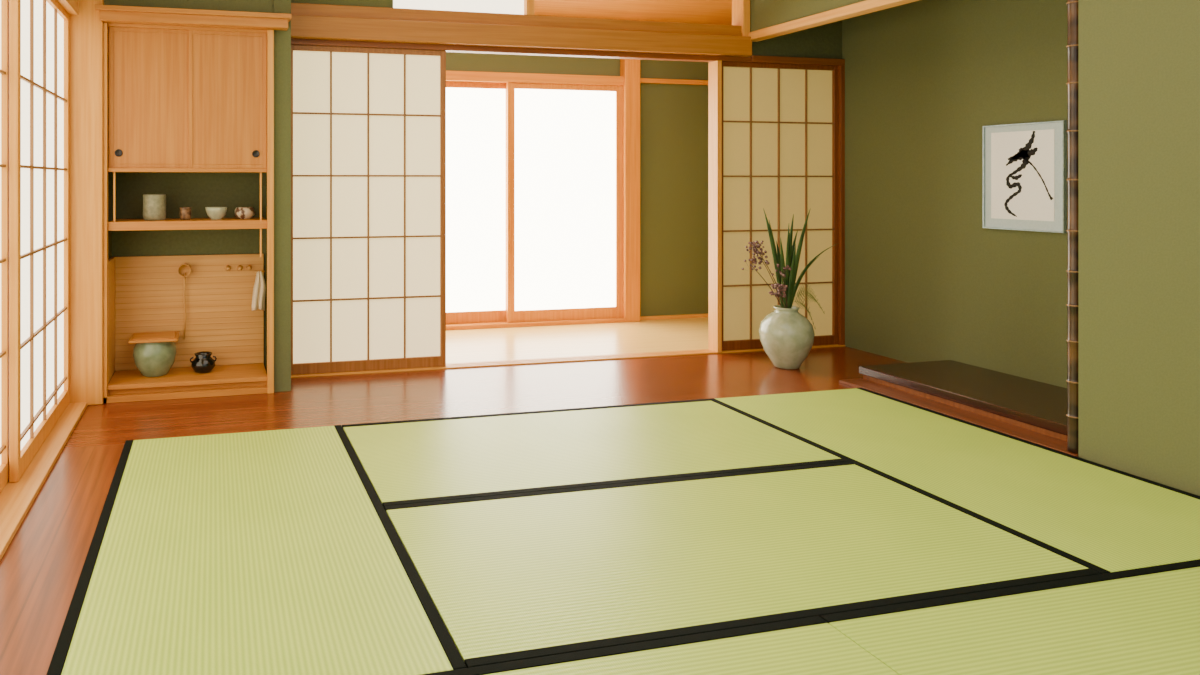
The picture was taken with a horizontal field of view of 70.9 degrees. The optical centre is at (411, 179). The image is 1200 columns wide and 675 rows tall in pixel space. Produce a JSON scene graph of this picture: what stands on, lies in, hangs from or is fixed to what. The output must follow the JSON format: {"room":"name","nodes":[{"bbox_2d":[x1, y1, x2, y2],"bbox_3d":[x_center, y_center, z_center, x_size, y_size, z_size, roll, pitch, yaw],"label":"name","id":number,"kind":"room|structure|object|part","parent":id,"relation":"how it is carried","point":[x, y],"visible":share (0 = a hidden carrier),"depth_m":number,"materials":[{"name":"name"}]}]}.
{"room":"traditional dwelling","nodes":[
{"label":"traditional dwelling","id":0,"kind":"room"},
{"bbox_2d":[9,0,69,482],"bbox_3d":[-1.548,0.140,3.426,0.030,1.880,1.070,0,0,-14],"label":"door","id":1,"kind":"structure","parent":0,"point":[39,30],"depth_m":3.31,"materials":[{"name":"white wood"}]},
{"bbox_2d":[107,23,111,383],"bbox_3d":[-1.705,-0.200,4.196,0.270,2.600,0.240,0,0,-14],"label":"wall","id":2,"kind":"structure","parent":0,"point":[109,173],"depth_m":4.25,"materials":[{"name":"green paint"}]},
{"bbox_2d":[104,0,272,12],"bbox_3d":[-1.118,-1.173,4.300,0.920,0.655,0.315,0,0,-14],"label":"wall","id":3,"kind":"structure","parent":0,"point":[266,6],"depth_m":4.16,"materials":[{"name":"green paint"}]},
{"bbox_2d":[70,0,103,404],"bbox_3d":[-1.661,-0.200,4.016,0.270,2.600,0.130,0,0,-14],"label":"wooden post","id":4,"kind":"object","parent":3,"relation":"attached to","point":[86,28],"depth_m":3.97,"materials":[{"name":"brown wood"}]},
{"bbox_2d":[103,23,107,402],"bbox_3d":[-1.516,0.163,4.031,0.018,1.875,0.050,0,0,-14],"label":"trim","id":5,"kind":"structure","parent":3,"relation":"attached to","point":[105,25],"depth_m":4.01,"materials":[{"name":"brown wood"}]},
{"bbox_2d":[112,0,392,375],"bbox_3d":[-0.998,-0.200,4.527,1.800,2.600,0.130,0,0,-14],"label":"wall","id":6,"kind":"structure","parent":0,"point":[198,191],"depth_m":4.45,"materials":[{"name":"green paint"}]},
{"bbox_2d":[108,257,114,382],"bbox_3d":[-1.558,0.713,4.201,0.018,0.606,0.300,0,0,-14],"label":"trim","id":7,"kind":"structure","parent":6,"relation":"attached to","point":[111,262],"depth_m":4.18,"materials":[{"name":"brown wood"}]},
{"bbox_2d":[178,263,190,338],"bbox_3d":[-1.224,0.656,4.382,0.068,0.409,0.050,0,0,-14],"label":"ladle","id":8,"kind":"object","parent":6,"relation":"hanging from","point":[184,270],"visible":1,"depth_m":4.39,"materials":[{"name":"brown wood"}]},
{"bbox_3d":[-1.227,0.680,4.395,0.017,0.360,0.010,0,0,-14],"label":"handle","id":9,"kind":"part","parent":8,"relation":"part of","materials":[{"name":"brown wood"}]},
{"bbox_2d":[178,263,190,276],"bbox_3d":[-1.224,0.485,4.382,0.068,0.068,0.050,0,0,-14],"label":"cup","id":10,"kind":"object","parent":8,"relation":"on","point":[184,270],"depth_m":4.40,"materials":[{"name":"brown wood"}]},
{"bbox_2d":[103,363,267,403],"bbox_3d":[-1.171,1.058,4.261,0.798,0.084,0.335,0,0,-14],"label":"shelf","id":11,"kind":"object","parent":6,"relation":"attached to","point":[239,379],"depth_m":4.15,"materials":[{"name":"brown wood"}]},
{"bbox_2d":[129,331,179,376],"bbox_3d":[-1.343,0.913,4.253,0.240,0.204,0.220,0,0,-14],"label":"jar","id":12,"kind":"object","parent":11,"relation":"on","point":[154,353],"visible":1,"depth_m":4.17,"materials":[{"name":"green ceramic"}]},
{"bbox_3d":[-1.343,0.820,4.253,0.240,0.018,0.220,0,0,-14],"label":"lid","id":13,"kind":"part","parent":12,"relation":"part of","materials":[{"name":"brown wood"}]},
{"bbox_2d":[190,351,216,372],"bbox_3d":[-1.105,0.966,4.311,0.124,0.099,0.124,0,0,31],"label":"kettle","id":14,"kind":"object","parent":11,"relation":"on","point":[203,362],"visible":1,"depth_m":4.27,"materials":[{"name":"black ceramic"}]},
{"bbox_2d":[108,23,266,172],"bbox_3d":[-1.167,-0.409,4.280,0.780,0.738,0.330,0,0,-14],"label":"upper cabinet","id":15,"kind":"object","parent":6,"relation":"attached to","point":[182,99],"visible":0.99,"depth_m":4.13,"materials":[{"name":"brown wood"}]},
{"bbox_3d":[-1.462,-0.135,4.057,0.038,0.038,0.005,0,0,-14],"label":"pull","id":16,"kind":"part","parent":15,"relation":"part of","materials":[{"name":"black metal"}]},
{"bbox_3d":[-1.313,-0.411,4.101,0.403,0.702,0.015,0,0,-14],"label":"door","id":17,"kind":"part","parent":15,"relation":"part of","materials":[{"name":"brown wood"}]},
{"bbox_2d":[108,172,266,256],"bbox_3d":[-1.167,0.180,4.280,0.780,0.440,0.330,0,0,-14],"label":"wall shelf","id":18,"kind":"object","parent":15,"relation":"hanging from","point":[260,223],"visible":1,"depth_m":4.13,"materials":[{"name":"brown wood"}]},
{"bbox_3d":[-1.482,0.084,4.055,0.010,0.248,0.010,0,0,-14],"label":"rod","id":19,"kind":"part","parent":18,"relation":"part of","materials":[{"name":"brown wood"}]},
{"bbox_2d":[143,194,165,219],"bbox_3d":[-1.336,0.141,4.224,0.116,0.133,0.116,0,0,-14],"label":"ceramic jar","id":20,"kind":"object","parent":18,"relation":"on","point":[154,205],"visible":1,"depth_m":4.17,"materials":[{"name":"beige ceramic"}]},
{"bbox_2d":[179,207,191,219],"bbox_3d":[-1.185,0.175,4.261,0.062,0.064,0.062,0,0,-14],"label":"tea cup","id":21,"kind":"object","parent":18,"relation":"on","point":[185,212],"visible":1,"depth_m":4.24,"materials":[{"name":"brown ceramic"}]},
{"bbox_2d":[205,207,226,219],"bbox_3d":[-1.033,0.175,4.298,0.112,0.064,0.112,0,0,-14],"label":"bowl","id":22,"kind":"object","parent":18,"relation":"on","point":[215,213],"visible":1,"depth_m":4.26,"materials":[{"name":"ceramic"}]},
{"bbox_2d":[235,207,254,218],"bbox_3d":[-0.891,0.176,4.332,0.104,0.062,0.104,0,0,-14],"label":"bowl","id":23,"kind":"object","parent":18,"relation":"on","point":[240,212],"visible":1,"depth_m":4.29,"materials":[{"name":"beige ceramic"}]},
{"bbox_3d":[-0.784,0.180,4.224,0.010,0.440,0.010,0,0,-14],"label":"rod","id":24,"kind":"part","parent":18,"relation":"part of","materials":[{"name":"brown wood"}]},
{"bbox_2d":[95,4,291,30],"bbox_3d":[-1.086,-0.813,4.094,0.945,0.070,0.110,0,0,-14],"label":"trim","id":25,"kind":"structure","parent":15,"relation":"attached to","point":[108,13],"depth_m":4.06,"materials":[{"name":"brown wood"}]},
{"bbox_3d":[-0.944,-0.411,4.178,0.391,0.702,0.015,0,0,-14],"label":"door","id":26,"kind":"part","parent":15,"relation":"part of","materials":[{"name":"brown wood"}]},
{"bbox_3d":[-0.806,-0.135,4.204,0.038,0.038,0.005,0,0,-14],"label":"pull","id":27,"kind":"part","parent":15,"relation":"part of","materials":[{"name":"black metal"}]},
{"bbox_2d":[115,254,263,370],"bbox_3d":[-1.204,0.713,4.434,0.780,0.606,0.015,0,0,-14],"label":"panel","id":28,"kind":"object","parent":6,"relation":"attached to","point":[145,271],"depth_m":4.43,"materials":[{"name":"brown wood"}]},
{"bbox_2d":[120,264,263,363],"bbox_3d":[-1.202,0.723,4.426,0.780,0.514,0.002,0,0,-14],"label":"trim","id":29,"kind":"structure","parent":6,"relation":"attached to","point":[245,264],"depth_m":4.43,"materials":[{"name":"brown wood"}]},
{"bbox_2d":[291,45,445,374],"bbox_3d":[-0.252,0.167,4.673,0.920,1.850,0.030,0,0,-14],"label":"door","id":30,"kind":"structure","parent":6,"relation":"in","point":[368,125],"depth_m":4.67,"materials":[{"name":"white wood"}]},
{"bbox_2d":[393,0,523,14],"bbox_3d":[0.279,-1.242,4.799,0.810,0.515,0.005,0,0,-14],"label":"window","id":31,"kind":"structure","parent":6,"relation":"in","point":[485,6],"depth_m":4.81,"materials":[{"name":"white paper"}]},
{"bbox_2d":[291,3,740,35],"bbox_3d":[0.713,-0.949,4.907,2.935,0.073,0.100,0,0,-14],"label":"trim","id":32,"kind":"structure","parent":6,"relation":"attached to","point":[296,8],"depth_m":4.82,"materials":[{"name":"brown wood"}]},
{"bbox_2d":[291,38,751,61],"bbox_3d":[0.734,-0.774,4.918,2.970,0.032,0.070,0,0,-14],"label":"trim","id":33,"kind":"structure","parent":6,"relation":"attached to","point":[316,42],"depth_m":4.88,"materials":[{"name":"brown wood"}]},
{"bbox_2d":[291,15,751,56],"bbox_3d":[0.720,-0.850,4.878,2.935,0.120,0.120,0,0,-14],"label":"lintel beam","id":34,"kind":"structure","parent":6,"relation":"attached to","point":[302,26],"depth_m":4.79,"materials":[{"name":"brown wood"}]},
{"bbox_2d":[524,0,533,14],"bbox_3d":[0.696,-1.242,4.903,0.050,0.515,0.100,0,0,-14],"label":"trim","id":35,"kind":"structure","parent":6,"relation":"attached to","point":[528,4],"depth_m":4.86,"materials":[{"name":"beige wood"}]},
{"bbox_2d":[291,344,844,377],"bbox_3d":[1.073,1.111,5.003,3.670,0.038,0.105,0,0,-14],"label":"trim","id":36,"kind":"structure","parent":6,"relation":"attached to","point":[700,351],"depth_m":4.93,"materials":[{"name":"brown wood"}]},
{"bbox_3d":[-0.895,0.483,4.476,0.030,0.030,0.047,0,0,-14],"label":"peg","id":37,"kind":"object","parent":6,"relation":"attached to","visible":0},
{"bbox_2d":[252,271,265,310],"bbox_3d":[-0.832,0.603,4.427,0.078,0.218,0.031,0,0,-14],"label":"hand towel","id":38,"kind":"object","parent":37,"relation":"hanging from","point":[259,289],"visible":1,"depth_m":4.42,"materials":[{"name":"fabric"}]},
{"bbox_2d":[273,0,290,391],"bbox_3d":[-0.714,-0.200,4.393,0.090,2.600,0.325,0,0,-14],"label":"wall","id":39,"kind":"structure","parent":0,"point":[282,39],"depth_m":4.24,"materials":[{"name":"green paint"}]},
{"bbox_2d":[267,29,273,393],"bbox_3d":[-0.734,0.163,4.219,0.032,1.875,0.055,0,0,-14],"label":"trim","id":40,"kind":"structure","parent":39,"relation":"attached to","point":[270,33],"depth_m":4.19,"materials":[{"name":"brown wood"}]},
{"bbox_2d":[0,346,906,674],"bbox_3d":[1.282,1.140,2.347,4.800,0.080,5.155,0,0,-14],"label":"floor","id":41,"kind":"structure","parent":0,"point":[318,401],"depth_m":3.94,"materials":[{"name":"brown wood"}]},
{"bbox_2d":[0,402,86,559],"bbox_3d":[-1.109,1.116,1.598,0.200,0.068,4.830,0,0,-14],"label":"trim","id":42,"kind":"structure","parent":41,"relation":"on","point":[16,498],"depth_m":2.94,"materials":[{"name":"brown wood"}]},
{"bbox_2d":[0,0,8,492],"bbox_3d":[-1.347,0.140,2.451,0.030,1.880,1.000,0,0,-14],"label":"door","id":43,"kind":"structure","parent":42,"relation":"on","point":[4,4],"depth_m":2.90,"materials":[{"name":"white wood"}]},
{"bbox_2d":[759,305,814,368],"bbox_3d":[2.201,0.922,4.786,0.298,0.355,0.298,0,0,-14],"label":"ceramic vase","id":44,"kind":"object","parent":41,"relation":"on","point":[786,335],"visible":0.98,"depth_m":4.69,"materials":[{"name":"beige ceramic"}]},
{"bbox_2d":[742,208,833,327],"bbox_3d":[2.246,0.529,4.769,0.653,0.730,0.195,0,0,-14],"label":"flower arrangement","id":45,"kind":"object","parent":44,"relation":"in","point":[786,274],"visible":0.96,"depth_m":4.77,"materials":[{"name":"green plant"}]},
{"bbox_3d":[2.093,0.670,4.772,0.226,0.342,0.009,0,0,-8],"label":"flower stem","id":46,"kind":"part","parent":45,"relation":"part of","materials":[{"name":"brown plant"}]},
{"bbox_3d":[2.094,0.615,4.745,0.235,0.452,0.035,0,0,-14],"label":"flower stem","id":47,"kind":"part","parent":45,"relation":"part of","materials":[{"name":"brown plant"}]},
{"bbox_2d":[446,317,707,362],"bbox_3d":[1.036,1.137,5.686,4.100,0.085,1.240,0,0,-14],"label":"floor","id":48,"kind":"structure","parent":0,"point":[677,334],"depth_m":5.59,"materials":[{"name":"beige wood"}]},
{"bbox_2d":[446,52,708,315],"bbox_3d":[0.806,-0.200,6.206,3.900,2.600,0.120,0,0,-14],"label":"wall","id":49,"kind":"structure","parent":0,"point":[673,117],"depth_m":6.44,"materials":[{"name":"green paint"}]},
{"bbox_2d":[446,81,505,323],"bbox_3d":[0.276,0.168,6.036,0.990,1.795,0.036,0,0,-14],"label":"door","id":50,"kind":"structure","parent":49,"relation":"in","point":[475,111],"depth_m":6.08,"materials":[{"name":"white glass"}]},
{"bbox_2d":[446,71,623,85],"bbox_3d":[0.667,-0.765,6.090,1.975,0.070,0.080,0,0,-14],"label":"trim","id":51,"kind":"structure","parent":49,"relation":"attached to","point":[458,76],"depth_m":6.10,"materials":[{"name":"beige wood"}]},
{"bbox_2d":[446,318,624,329],"bbox_3d":[0.662,1.080,6.110,1.975,0.030,0.160,0,0,-14],"label":"trim","id":52,"kind":"structure","parent":49,"relation":"attached to","point":[462,326],"depth_m":6.08,"materials":[{"name":"brown wood"}]},
{"bbox_2d":[506,82,622,322],"bbox_3d":[1.170,0.168,6.202,0.945,1.795,0.036,0,0,-14],"label":"door","id":53,"kind":"structure","parent":49,"relation":"in","point":[564,142],"depth_m":6.20,"materials":[{"name":"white glass"}]},
{"bbox_2d":[620,59,639,321],"bbox_3d":[1.690,-0.102,6.339,0.130,2.395,0.120,0,0,-14],"label":"trim","id":54,"kind":"structure","parent":49,"relation":"attached to","point":[629,68],"depth_m":6.28,"materials":[{"name":"beige wood"}]},
{"bbox_2d":[640,78,707,84],"bbox_3d":[2.166,-0.777,6.465,0.855,0.035,0.040,0,0,-14],"label":"trim","id":55,"kind":"structure","parent":49,"relation":"attached to","point":[642,80],"depth_m":6.42,"materials":[{"name":"brown wood"}]},
{"bbox_2d":[640,313,707,319],"bbox_3d":[2.165,1.083,6.467,0.855,0.025,0.025,0,0,-14],"label":"trim","id":56,"kind":"structure","parent":49,"relation":"attached to","point":[684,315],"depth_m":6.43,"materials":[{"name":"brown wood"}]},
{"bbox_2d":[534,0,731,24],"bbox_3d":[0.899,-1.345,5.612,3.800,0.290,1.200,0,0,-14],"label":"ceiling","id":57,"kind":"structure","parent":0,"point":[719,12],"depth_m":6.07,"materials":[{"name":"brown wood"}]},
{"bbox_2d":[708,60,721,351],"bbox_3d":[1.938,0.167,5.205,0.030,1.850,0.100,0,0,-14],"label":"trim","id":58,"kind":"structure","parent":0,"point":[715,67],"depth_m":5.19,"materials":[{"name":"beige wood"}]},
{"bbox_2d":[752,20,841,58],"bbox_3d":[2.513,-1.150,5.368,0.700,0.700,0.075,0,0,-14],"label":"wall","id":59,"kind":"structure","parent":0,"point":[823,41],"depth_m":5.35,"materials":[{"name":"green paint"}]},
{"bbox_2d":[722,61,837,350],"bbox_3d":[2.394,0.167,5.316,0.895,1.850,0.030,0,0,-14],"label":"door","id":60,"kind":"structure","parent":59,"relation":"in","point":[780,121],"depth_m":5.31,"materials":[{"name":"beige paper"}]},
{"bbox_2d":[748,55,844,65],"bbox_3d":[2.518,-0.779,5.346,0.700,0.042,0.080,0,0,-14],"label":"trim","id":61,"kind":"structure","parent":59,"relation":"attached to","point":[755,59],"depth_m":5.30,"materials":[{"name":"brown wood"}]},
{"bbox_2d":[842,0,1067,387],"bbox_3d":[3.044,-0.160,4.960,0.140,2.680,3.600,0,0,-14],"label":"wall","id":62,"kind":"structure","parent":0,"point":[925,280],"depth_m":4.64,"materials":[{"name":"green paint"}]},
{"bbox_2d":[983,120,1066,232],"bbox_3d":[3.146,-0.016,4.193,0.024,0.552,0.432,0,0,-14],"label":"framed picture","id":63,"kind":"object","parent":62,"relation":"attached to","point":[1025,164],"visible":1,"depth_m":4.17,"materials":[{"name":"white paper"}]},
{"bbox_2d":[750,0,1199,495],"bbox_3d":[3.114,-0.200,2.800,0.745,2.600,5.170,0,0,-14],"label":"wall","id":64,"kind":"structure","parent":0,"point":[1139,60],"depth_m":3.00,"materials":[{"name":"green paint"}]},
{"bbox_2d":[732,0,749,36],"bbox_3d":[2.117,-1.205,5.239,0.050,0.590,0.120,0,0,-14],"label":"trim","id":65,"kind":"structure","parent":64,"relation":"attached to","point":[740,8],"depth_m":5.18,"materials":[{"name":"beige wood"}]},
{"bbox_2d":[749,0,918,41],"bbox_3d":[2.425,-0.915,4.228,0.090,0.050,2.070,0,0,-14],"label":"trim","id":66,"kind":"structure","parent":64,"relation":"attached to","point":[867,6],"depth_m":4.54,"materials":[{"name":"beige wood"}]},
{"bbox_2d":[838,65,844,344],"bbox_3d":[2.843,0.171,5.426,0.030,1.858,0.080,0,0,-14],"label":"trim","id":67,"kind":"structure","parent":64,"relation":"attached to","point":[841,69],"depth_m":5.39,"materials":[{"name":"brown wood"}]},
{"bbox_2d":[839,378,1077,456],"bbox_3d":[2.536,1.093,3.833,0.140,0.014,1.250,0,0,-14],"label":"trim","id":68,"kind":"structure","parent":64,"relation":"attached to","point":[1031,436],"depth_m":3.75,"materials":[{"name":"brown wood"}]},
{"bbox_2d":[1066,0,1077,452],"bbox_3d":[2.643,-0.304,3.247,0.054,2.779,0.054,0,0,-14],"label":"pillar","id":69,"kind":"structure","parent":68,"relation":"on","point":[1072,5],"depth_m":3.23,"materials":[{"name":"brown wood"}]},
{"bbox_3d":[1.513,1.140,1.904,4.560,0.080,4.185,0,0,-14],"label":"floor","id":70,"kind":"structure","parent":0,"visible":0},
{"bbox_2d":[46,425,466,674],"bbox_3d":[-0.536,1.093,2.607,0.907,0.013,1.848,0,0,-14],"label":"mat","id":71,"kind":"object","parent":70,"relation":"on","point":[270,552],"visible":0.93,"depth_m":2.27,"materials":[{"name":"wicker"}]},
{"bbox_2d":[342,399,846,506],"bbox_3d":[0.688,1.093,3.381,1.832,0.013,0.923,0,0,-14],"label":"mat","id":72,"kind":"object","parent":70,"relation":"on","point":[447,458],"visible":0.88,"depth_m":3.27,"materials":[{"name":"wicker"}]},
{"bbox_2d":[422,616,898,674],"bbox_3d":[0.236,1.093,1.372,1.824,0.013,0.913,0,0,-14],"label":"mat","id":73,"kind":"object","parent":70,"relation":"on","point":[809,645],"visible":1,"depth_m":1.85,"materials":[{"name":"wicker"}]},
{"bbox_2d":[384,461,1100,667],"bbox_3d":[0.907,1.093,2.482,1.832,0.013,0.923,0,0,-14],"label":"mat","id":74,"kind":"object","parent":70,"relation":"on","point":[526,575],"visible":0.86,"depth_m":2.35,"materials":[{"name":"wicker"}]},
{"bbox_2d":[709,388,1199,573],"bbox_3d":[2.131,1.093,3.256,0.907,0.013,1.848,0,0,-14],"label":"mat","id":75,"kind":"object","parent":70,"relation":"on","point":[1100,518],"visible":0.89,"depth_m":2.99,"materials":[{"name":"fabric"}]},
{"bbox_2d":[859,360,1067,441],"bbox_3d":[2.904,1.060,3.930,0.620,0.079,1.265,0,0,-14],"label":"platform","id":76,"kind":"object","parent":70,"relation":"on","point":[1032,405],"visible":0.65,"depth_m":3.98,"materials":[{"name":"wood"}]},
{"bbox_2d":[820,559,1199,674],"bbox_3d":[2.012,1.093,1.804,1.824,0.013,0.913,0,0,-14],"label":"mat","id":77,"kind":"object","parent":70,"relation":"on","point":[1146,620],"visible":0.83,"depth_m":1.98,"materials":[{"name":"wicker"}]},
{"bbox_3d":[-1.148,-1.200,1.589,0.120,0.600,4.830,0,0,-14],"label":"wall","id":78,"kind":"structure","parent":0,"visible":0},
{"bbox_2d":[56,0,78,14],"bbox_3d":[-1.129,-0.850,1.593,0.160,0.100,4.830,0,0,-14],"label":"trim","id":79,"kind":"structure","parent":78,"relation":"attached to","point":[71,7],"depth_m":3.81,"materials":[{"name":"brown wood"}]}
]}

